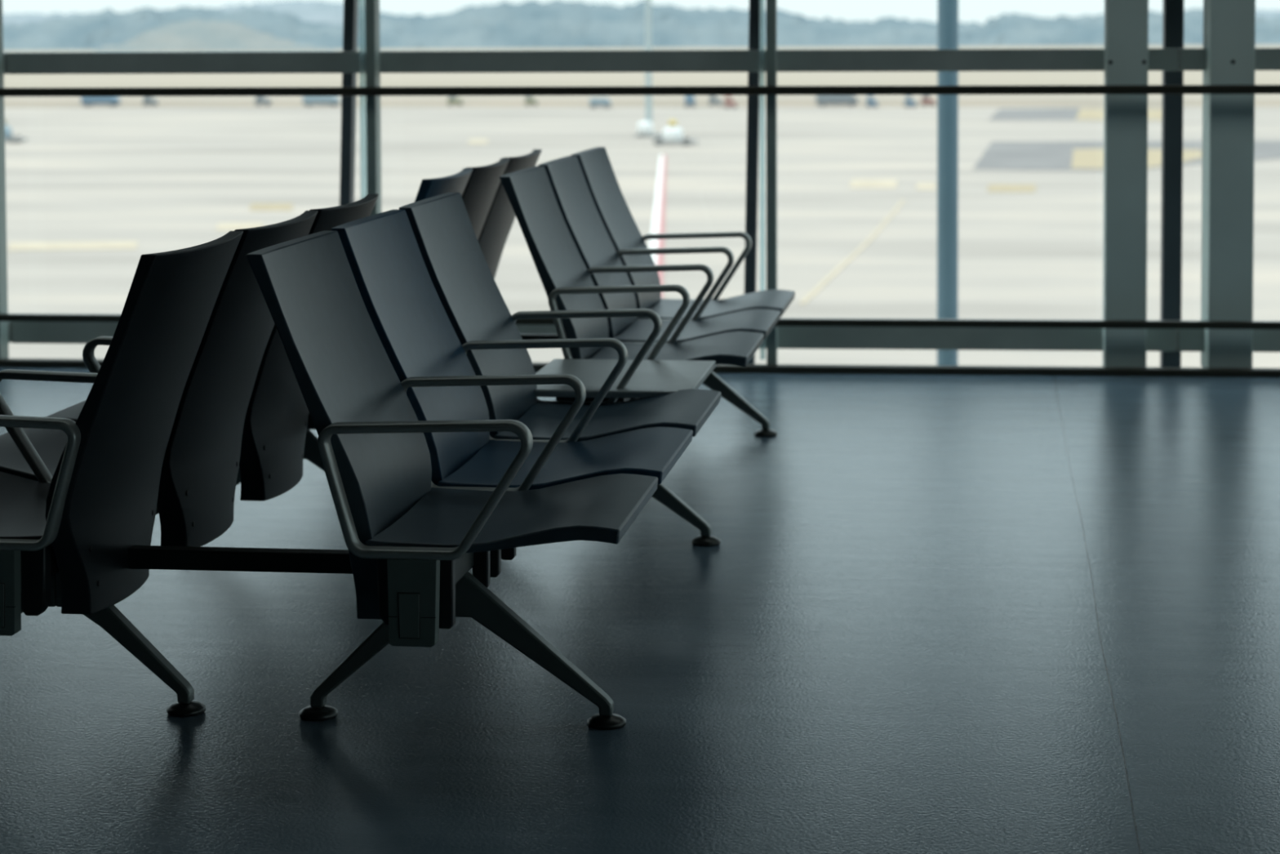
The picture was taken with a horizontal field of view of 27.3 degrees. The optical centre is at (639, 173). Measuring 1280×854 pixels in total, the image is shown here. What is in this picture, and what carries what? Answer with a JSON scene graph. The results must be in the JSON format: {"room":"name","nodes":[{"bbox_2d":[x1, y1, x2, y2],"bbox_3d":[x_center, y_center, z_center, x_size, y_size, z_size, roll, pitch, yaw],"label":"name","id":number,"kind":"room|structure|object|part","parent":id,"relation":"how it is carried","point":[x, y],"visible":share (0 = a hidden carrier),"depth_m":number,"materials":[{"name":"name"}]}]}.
{"room":"airport terminal","nodes":[
{"label":"airport terminal","id":0,"kind":"room"},
{"bbox_2d":[0,367,1279,853],"bbox_3d":[-1.182,1.266,2.991,19.600,0.300,14.626,0,3,8],"label":"floor","id":1,"kind":"structure","parent":0,"point":[929,614],"depth_m":5.28,"materials":[{"name":"plastic"}]},
{"bbox_2d":[0,149,542,716],"bbox_3d":[-0.891,0.471,6.646,0.676,0.884,4.066,0,3,8],"label":"bench","id":2,"kind":"object","parent":1,"relation":"on","point":[195,394],"visible":0.54,"depth_m":5.06,"materials":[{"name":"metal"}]},
{"bbox_3d":[-1.246,0.848,4.984,0.308,0.276,0.034,0,3,8],"label":"leg","id":3,"kind":"part","parent":2,"relation":"part of","materials":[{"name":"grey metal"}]},
{"bbox_3d":[-1.166,0.540,4.654,0.372,0.241,0.041,0,3,8],"label":"armrest","id":4,"kind":"part","parent":2,"relation":"part of","materials":[{"name":"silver metal"}]},
{"bbox_3d":[-1.108,0.509,5.215,0.372,0.241,0.041,0,3,8],"label":"armrest","id":5,"kind":"part","parent":2,"relation":"part of","materials":[{"name":"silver metal"}]},
{"bbox_3d":[-1.034,0.478,5.774,0.372,0.241,0.041,0,3,8],"label":"armrest","id":6,"kind":"part","parent":2,"relation":"part of","materials":[{"name":"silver metal"}]},
{"bbox_3d":[-0.966,0.849,4.947,0.257,0.276,0.034,0,3,8],"label":"leg","id":7,"kind":"part","parent":2,"relation":"part of","materials":[{"name":"grey metal"}]},
{"bbox_3d":[-0.904,0.457,4.897,0.244,0.664,0.543,0,3,8],"label":"backrest","id":8,"kind":"part","parent":2,"relation":"part of","materials":[{"name":"grey plastic"}]},
{"bbox_3d":[-0.829,0.426,5.466,0.244,0.664,0.543,0,3,8],"label":"backrest","id":9,"kind":"part","parent":2,"relation":"part of","materials":[{"name":"grey"}]},
{"bbox_3d":[-1.021,0.754,6.677,0.308,0.276,0.034,0,3,8],"label":"leg","id":10,"kind":"part","parent":2,"relation":"part of","materials":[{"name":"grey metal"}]},
{"bbox_3d":[-0.753,0.394,6.035,0.244,0.664,0.543,0,3,8],"label":"backrest","id":11,"kind":"part","parent":2,"relation":"part of","materials":[{"name":"grey plastic"}]},
{"bbox_3d":[-0.741,0.755,6.640,0.257,0.276,0.034,0,3,8],"label":"leg","id":12,"kind":"part","parent":2,"relation":"part of","materials":[{"name":"grey metal"}]},
{"bbox_3d":[-0.602,0.331,7.174,0.244,0.664,0.543,0,3,8],"label":"backrest","id":13,"kind":"part","parent":2,"relation":"part of","materials":[{"name":"black plastic"}]},
{"bbox_3d":[-0.527,0.299,7.743,0.244,0.664,0.543,0,3,8],"label":"backrest","id":14,"kind":"part","parent":2,"relation":"part of","materials":[{"name":"grey"}]},
{"bbox_3d":[-0.451,0.267,8.312,0.244,0.664,0.543,0,3,8],"label":"backrest","id":15,"kind":"part","parent":2,"relation":"part of","materials":[{"name":"grey"}]},
{"bbox_2d":[128,146,795,729],"bbox_3d":[-0.297,0.468,6.656,1.076,0.884,4.241,0,3,8],"label":"bench","id":16,"kind":"object","parent":1,"relation":"on","point":[442,458],"visible":1,"depth_m":5.32,"materials":[{"name":"plastic"},{"name":"metal"}]},
{"bbox_3d":[-0.550,0.457,4.870,0.244,0.664,0.543,0,3,8],"label":"backrest","id":17,"kind":"part","parent":16,"relation":"part of","materials":[{"name":"black"}]},
{"bbox_3d":[-0.483,0.850,4.883,0.257,0.276,0.034,0,3,8],"label":"leg","id":18,"kind":"part","parent":16,"relation":"part of","materials":[{"name":"grey metal"}]},
{"bbox_3d":[-0.471,0.424,5.464,0.244,0.664,0.543,0,3,8],"label":"backrest","id":19,"kind":"part","parent":16,"relation":"part of","materials":[{"name":"black plastic"}]},
{"bbox_3d":[-0.370,0.543,4.548,0.372,0.241,0.041,0,3,8],"label":"armrest","id":20,"kind":"part","parent":16,"relation":"part of","materials":[{"name":"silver metal"}]},
{"bbox_3d":[-0.393,0.391,6.058,0.244,0.664,0.543,0,3,8],"label":"backrest","id":21,"kind":"part","parent":16,"relation":"part of","materials":[{"name":"plastic"}]},
{"bbox_3d":[-0.291,0.510,5.142,0.372,0.241,0.041,0,3,8],"label":"armrest","id":22,"kind":"part","parent":16,"relation":"part of","materials":[{"name":"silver metal"}]},
{"bbox_3d":[-0.203,0.851,4.846,0.308,0.276,0.034,0,3,8],"label":"leg","id":23,"kind":"part","parent":16,"relation":"part of","materials":[{"name":"grey metal"}]},
{"bbox_3d":[-0.212,0.476,5.736,0.372,0.241,0.041,0,3,8],"label":"armrest","id":24,"kind":"part","parent":16,"relation":"part of","materials":[{"name":"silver metal"}]},
{"bbox_3d":[-0.235,0.325,7.246,0.244,0.664,0.543,0,3,8],"label":"backrest","id":25,"kind":"part","parent":16,"relation":"part of","materials":[{"name":"black plastic"}]},
{"bbox_3d":[-0.133,0.444,6.330,0.372,0.241,0.041,0,3,8],"label":"armrest","id":26,"kind":"part","parent":16,"relation":"part of","materials":[{"name":"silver metal"}]},
{"bbox_3d":[-0.156,0.292,7.840,0.244,0.664,0.543,0,3,8],"label":"backrest","id":27,"kind":"part","parent":16,"relation":"part of","materials":[{"name":"plastic"}]},
{"bbox_3d":[-0.077,0.259,8.434,0.244,0.664,0.543,0,3,8],"label":"backrest","id":28,"kind":"part","parent":16,"relation":"part of","materials":[{"name":"plastic"}]},
{"bbox_3d":[-0.054,0.410,6.923,0.372,0.241,0.041,0,3,8],"label":"armrest","id":29,"kind":"part","parent":16,"relation":"part of","materials":[{"name":"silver metal"}]},
{"bbox_3d":[0.024,0.377,7.517,0.372,0.241,0.041,0,3,8],"label":"armrest","id":30,"kind":"part","parent":16,"relation":"part of","materials":[{"name":"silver metal"}]},
{"bbox_3d":[0.103,0.344,8.111,0.372,0.241,0.041,0,3,8],"label":"armrest","id":31,"kind":"part","parent":16,"relation":"part of","materials":[{"name":"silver metal"}]},
{"bbox_3d":[0.022,0.757,6.539,0.308,0.276,0.034,0,3,8],"label":"leg","id":32,"kind":"part","parent":16,"relation":"part of","materials":[{"name":"grey metal"}]},
{"bbox_3d":[0.182,0.311,8.705,0.372,0.241,0.041,0,3,8],"label":"armrest","id":33,"kind":"part","parent":16,"relation":"part of","materials":[{"name":"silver metal"}]},
{"bbox_3d":[0.252,0.660,8.273,0.308,0.276,0.034,0,3,8],"label":"leg","id":34,"kind":"part","parent":16,"relation":"part of","materials":[{"name":"grey metal"}]},
{"bbox_2d":[0,358,1279,377],"bbox_3d":[-0.074,0.721,9.827,19.200,0.027,0.067,0,3,6],"label":"baseboard","id":35,"kind":"structure","parent":1,"relation":"on","point":[4,362],"depth_m":9.69,"materials":[{"name":"black metal"}]},
{"bbox_2d":[1102,0,1148,367],"bbox_3d":[1.780,-1.366,9.637,0.151,4.200,0.114,0,3,5],"label":"pillar","id":36,"kind":"structure","parent":0,"point":[1126,21],"depth_m":9.66,"materials":[{"name":"grey metal"}]},
{"bbox_2d":[1200,0,1255,368],"bbox_3d":[2.163,-1.370,9.666,0.160,4.200,0.244,0,3,5],"label":"pillar","id":37,"kind":"structure","parent":0,"point":[1228,25],"depth_m":9.63,"materials":[{"name":"grey metal"}]},
{"label":"outside","id":38,"kind":"structure","parent":0,"visible":0},
{"bbox_2d":[3,44,1279,98],"bbox_3d":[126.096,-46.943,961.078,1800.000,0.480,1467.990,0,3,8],"label":"grass field","id":39,"kind":"structure","parent":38,"point":[1261,77],"depth_m":326.53,"materials":[{"name":"plant"}]},
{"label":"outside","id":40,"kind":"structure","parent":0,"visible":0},
{"bbox_2d":[4,97,1279,368],"bbox_3d":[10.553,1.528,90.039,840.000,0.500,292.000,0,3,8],"label":"ground","id":41,"kind":"structure","parent":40,"point":[162,179],"depth_m":98.26,"materials":[{"name":"concrete"}]},
{"bbox_2d":[4,119,28,142],"bbox_3d":[-35.875,-2.443,149.089,2.300,1.359,1.200,0,3,8],"label":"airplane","id":42,"kind":"object","parent":41,"relation":"on","point":[8,131],"visible":0.56,"depth_m":148.77,"materials":[{"name":"metal"}]},
{"bbox_3d":[-36.024,-2.383,149.112,1.080,0.760,1.080,0,3,8],"label":"tank","id":43,"kind":"part","parent":42,"relation":"part of","materials":[{"name":"metal"}]},
{"bbox_2d":[8,240,137,250],"bbox_3d":[-16.595,2.102,77.117,3.922,0.019,2.626,-1,3,-6],"label":"road marking","id":44,"kind":"object","parent":41,"relation":"on","point":[126,244],"visible":1,"depth_m":76.95,"materials":[{"name":"paint"}]},
{"bbox_2d":[216,222,263,230],"bbox_3d":[-12.768,1.686,84.356,1.489,0.019,2.818,-1,3,-8],"label":"road marking","id":45,"kind":"object","parent":41,"relation":"on","point":[233,226],"visible":0.71,"depth_m":84.56,"materials":[{"name":"paint"}]},
{"bbox_2d":[249,203,293,210],"bbox_3d":[-13.078,1.178,93.618,2.373,0.019,3.394,0,3,8],"label":"road marking","id":46,"kind":"object","parent":41,"relation":"on","point":[254,206],"visible":1,"depth_m":93.50,"materials":[{"name":"yellow paint"}]},
{"bbox_2d":[467,138,488,144],"bbox_3d":[-9.034,-1.802,147.403,2.202,0.019,6.219,0,3,8],"label":"road marking","id":47,"kind":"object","parent":41,"relation":"on","point":[472,141],"visible":1,"depth_m":147.00,"materials":[{"name":"paint"}]},
{"bbox_2d":[589,97,611,108],"bbox_3d":[-3.131,-5.584,208.529,1.730,0.799,1.300,0,3,0],"label":"van","id":48,"kind":"object","parent":41,"relation":"on","point":[593,102],"visible":1,"depth_m":207.91,"materials":[{"name":"metal"}]},
{"bbox_2d":[4,98,1279,106],"bbox_3d":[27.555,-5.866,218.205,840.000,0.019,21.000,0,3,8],"label":"trim","id":49,"kind":"structure","parent":41,"relation":"on","point":[1026,102],"depth_m":221.38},
{"bbox_2d":[80,96,120,106],"bbox_3d":[-44.779,-6.108,219.198,3.053,1.049,1.300,0,3,0],"label":"bus","id":50,"kind":"object","parent":49,"relation":"on","point":[87,101],"visible":0.89,"depth_m":218.58,"materials":[{"name":"blue metal"}]},
{"bbox_2d":[142,96,158,105],"bbox_3d":[-40.970,-6.267,220.872,1.092,1.149,1.100,0,3,0],"label":"tractor","id":51,"kind":"object","parent":49,"relation":"on","point":[147,100],"visible":0.66,"depth_m":220.35,"materials":[{"name":"metal"}]},
{"bbox_2d":[254,96,271,105],"bbox_3d":[-31.317,-6.129,219.378,1.220,0.949,1.100,0,3,0],"label":"tractor","id":52,"kind":"object","parent":49,"relation":"on","point":[259,100],"visible":0.73,"depth_m":218.85,"materials":[{"name":"metal"}]},
{"bbox_2d":[302,96,340,106],"bbox_3d":[-26.097,-6.009,216.327,2.974,0.999,1.300,0,3,0],"label":"bus","id":53,"kind":"object","parent":49,"relation":"on","point":[308,101],"visible":0.88,"depth_m":215.72,"materials":[{"name":"grey metal"}]},
{"bbox_2d":[447,95,462,105],"bbox_3d":[-15.185,-6.089,216.870,1.204,0.999,1.100,0,3,0],"label":"tractor","id":54,"kind":"object","parent":49,"relation":"on","point":[452,100],"visible":0.74,"depth_m":216.35,"materials":[{"name":"metal"}]},
{"bbox_2d":[524,95,537,105],"bbox_3d":[-8.901,-6.139,215.890,1.021,1.149,1.100,0,3,0],"label":"tractor","id":55,"kind":"object","parent":49,"relation":"on","point":[529,100],"visible":0.77,"depth_m":215.35,"materials":[{"name":"metal"}]},
{"bbox_2d":[708,95,721,105],"bbox_3d":[6.081,-6.129,213.559,1.058,1.249,1.100,0,3,0],"label":"tractor","id":56,"kind":"object","parent":49,"relation":"on","point":[713,100],"visible":0.66,"depth_m":213.05,"materials":[{"name":"metal"}]},
{"bbox_2d":[815,94,857,106],"bbox_3d":[15.645,-5.871,209.907,3.309,1.049,1.300,0,3,0],"label":"bus","id":57,"kind":"object","parent":49,"relation":"on","point":[822,100],"visible":0.91,"depth_m":209.29,"materials":[{"name":"metal"}]},
{"bbox_2d":[920,94,935,105],"bbox_3d":[23.011,-6.061,210.929,1.054,1.249,1.100,0,3,0],"label":"tractor","id":58,"kind":"object","parent":49,"relation":"on","point":[925,100],"visible":0.71,"depth_m":210.41,"materials":[{"name":"metal"}]},
{"bbox_2d":[635,0,662,137],"bbox_3d":[0.455,-13.363,152.156,1.800,22.500,1.650,0,3,8],"label":"floodlight mast","id":59,"kind":"object","parent":41,"relation":"on","point":[645,129],"visible":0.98,"depth_m":152.34,"materials":[{"name":"white metal"}]},
{"bbox_2d":[649,155,662,265],"bbox_3d":[0.610,1.362,89.144,10.150,0.019,82.432,0,3,8],"label":"road marking","id":60,"kind":"object","parent":41,"relation":"on","point":[655,228],"visible":0.45,"depth_m":90.52,"materials":[{"name":"white paint"}]},
{"bbox_2d":[656,155,666,298],"bbox_3d":[0.768,1.362,89.133,10.150,0.019,82.424,0,3,8],"label":"road marking","id":61,"kind":"object","parent":41,"relation":"on","point":[662,210],"visible":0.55,"depth_m":87.00,"materials":[{"name":"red paint"}]},
{"bbox_2d":[653,120,697,145],"bbox_3d":[1.912,-2.232,142.121,2.300,1.359,1.200,0,3,8],"label":"cart","id":62,"kind":"object","parent":41,"relation":"on","point":[672,134],"visible":1,"depth_m":141.72,"materials":[{"name":"white metal"}]},
{"bbox_3d":[1.764,-2.172,142.144,1.080,0.760,1.080,0,3,8],"label":"tank","id":63,"kind":"part","parent":62,"relation":"part of","materials":[{"name":"white metal"}]},
{"bbox_2d":[684,95,695,107],"bbox_3d":[3.967,-5.799,209.556,0.884,1.049,1.300,0,3,0],"label":"van","id":64,"kind":"object","parent":41,"relation":"on","point":[689,100],"visible":0.8,"depth_m":208.93,"materials":[{"name":"blue metal"}]},
{"bbox_2d":[724,95,737,108],"bbox_3d":[7.086,-5.621,206.985,0.995,0.949,1.100,0,3,0],"label":"tractor","id":65,"kind":"object","parent":41,"relation":"on","point":[728,102],"visible":1,"depth_m":206.45,"materials":[{"name":"red metal"}]},
{"bbox_2d":[798,199,905,304],"bbox_3d":[6.625,1.950,77.962,1.274,0.019,36.457,0,3,8],"label":"road marking","id":66,"kind":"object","parent":41,"relation":"on","point":[804,300],"visible":1,"depth_m":70.62,"materials":[{"name":"paint"}]},
{"bbox_2d":[865,94,878,107],"bbox_3d":[18.225,-5.694,207.388,0.913,0.949,1.100,0,3,0],"label":"tractor","id":67,"kind":"object","parent":41,"relation":"on","point":[870,101],"visible":1,"depth_m":206.85,"materials":[{"name":"metal"}]},
{"bbox_2d":[849,179,897,187],"bbox_3d":[9.344,0.401,105.871,2.024,0.019,5.531,0,3,8],"label":"road marking","id":68,"kind":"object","parent":41,"relation":"on","point":[854,183],"visible":1,"depth_m":105.78,"materials":[{"name":"paint"}]},
{"bbox_2d":[903,94,916,107],"bbox_3d":[21.196,-5.683,206.936,0.912,0.949,1.100,0,3,0],"label":"tractor","id":69,"kind":"object","parent":41,"relation":"on","point":[908,101],"visible":1,"depth_m":206.45,"materials":[{"name":"grey metal"}]},
{"bbox_2d":[915,182,936,189],"bbox_3d":[11.285,0.490,104.090,0.789,0.019,4.252,0,3,8],"label":"road marking","id":70,"kind":"object","parent":41,"relation":"on","point":[920,185],"visible":1,"depth_m":103.76,"materials":[{"name":"paint"}]},
{"bbox_2d":[937,0,958,365],"bbox_3d":[1.805,-1.587,15.460,0.320,14.000,0.320,0,3,8],"label":"light pole","id":71,"kind":"object","parent":41,"relation":"on","point":[947,10],"visible":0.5,"depth_m":15.50,"materials":[{"name":"grey metal"}]},
{"bbox_2d":[986,184,1035,191],"bbox_3d":[14.457,0.560,102.560,1.915,0.019,4.723,0,3,8],"label":"road marking","id":72,"kind":"object","parent":41,"relation":"on","point":[992,188],"visible":1,"depth_m":102.42,"materials":[{"name":"yellow paint"}]},
{"bbox_2d":[989,106,1183,119],"bbox_3d":[32.741,-4.380,190.787,14.924,0.019,28.267,0,3,8],"label":"road marking","id":73,"kind":"object","parent":41,"relation":"on","point":[1061,113],"visible":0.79,"depth_m":189.26,"materials":[{"name":"grey paint"}]},
{"bbox_2d":[1075,108,1161,119],"bbox_3d":[34.629,-4.273,188.587,7.652,0.029,24.378,0,3,8],"label":"road marking","id":74,"kind":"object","parent":41,"relation":"on","point":[1083,113],"visible":0.36,"depth_m":186.96,"materials":[{"name":"yellow paint"}]},
{"bbox_2d":[973,140,1279,171],"bbox_3d":[26.296,-0.961,129.209,19.670,0.019,31.025,0,3,8],"label":"pavement patch","id":75,"kind":"object","parent":41,"relation":"on","point":[999,155],"visible":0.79,"depth_m":129.95,"materials":[{"name":"grey asphalt"}]},
{"bbox_2d":[1071,148,1202,168],"bbox_3d":[23.692,-0.738,125.285,6.941,0.029,19.891,0,3,8],"label":"road marking","id":76,"kind":"object","parent":41,"relation":"on","point":[1085,158],"visible":0.52,"depth_m":125.77,"materials":[{"name":"yellow paint"}]},
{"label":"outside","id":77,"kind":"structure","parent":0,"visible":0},
{"bbox_2d":[2,0,1279,25],"bbox_3d":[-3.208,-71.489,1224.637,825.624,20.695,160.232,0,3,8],"label":"sky","id":78,"kind":"structure","parent":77,"point":[312,11],"depth_m":1231.12,"materials":[{"name":"white"}]},
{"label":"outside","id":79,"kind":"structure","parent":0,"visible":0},
{"bbox_2d":[2,0,1279,50],"bbox_3d":[-3.079,-50.100,875.189,594.979,16.401,132.257,0,3,8],"label":"hills","id":80,"kind":"structure","parent":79,"point":[531,24],"depth_m":864.93,"materials":[{"name":"foliage"},{"name":"grass"},{"name":"soil"}]},
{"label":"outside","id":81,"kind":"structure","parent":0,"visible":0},
{"bbox_2d":[96,19,336,52],"bbox_3d":[-128.580,-41.426,792.439,87.874,10.165,64.594,0,3,8],"label":"hills","id":82,"kind":"structure","parent":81,"point":[193,35],"depth_m":783.31,"materials":[{"name":"foliage"},{"name":"grass"},{"name":"soil"}]},
{"bbox_3d":[-0.047,-2.234,10.076,19.200,2.900,0.235,0,3,5],"label":"wall","id":83,"kind":"structure","parent":0,"visible":0},
{"bbox_2d":[0,0,1279,367],"bbox_3d":[-0.063,-1.213,9.921,19.200,4.520,0.519,0,3,5],"label":"window","id":84,"kind":"structure","parent":83,"relation":"in","point":[1172,59],"depth_m":9.91,"materials":[{"name":"grey metal"}]},
{"bbox_3d":[-0.080,-0.306,9.753,19.100,0.033,0.073,0,3,5],"label":"guard rail","id":85,"kind":"part","parent":84,"relation":"part of","materials":[{"name":"black metal"}]},
{"bbox_3d":[-0.076,0.546,9.800,19.100,0.028,0.073,0,3,5],"label":"guard rail","id":86,"kind":"part","parent":84,"relation":"part of","materials":[{"name":"black metal"}]}
]}

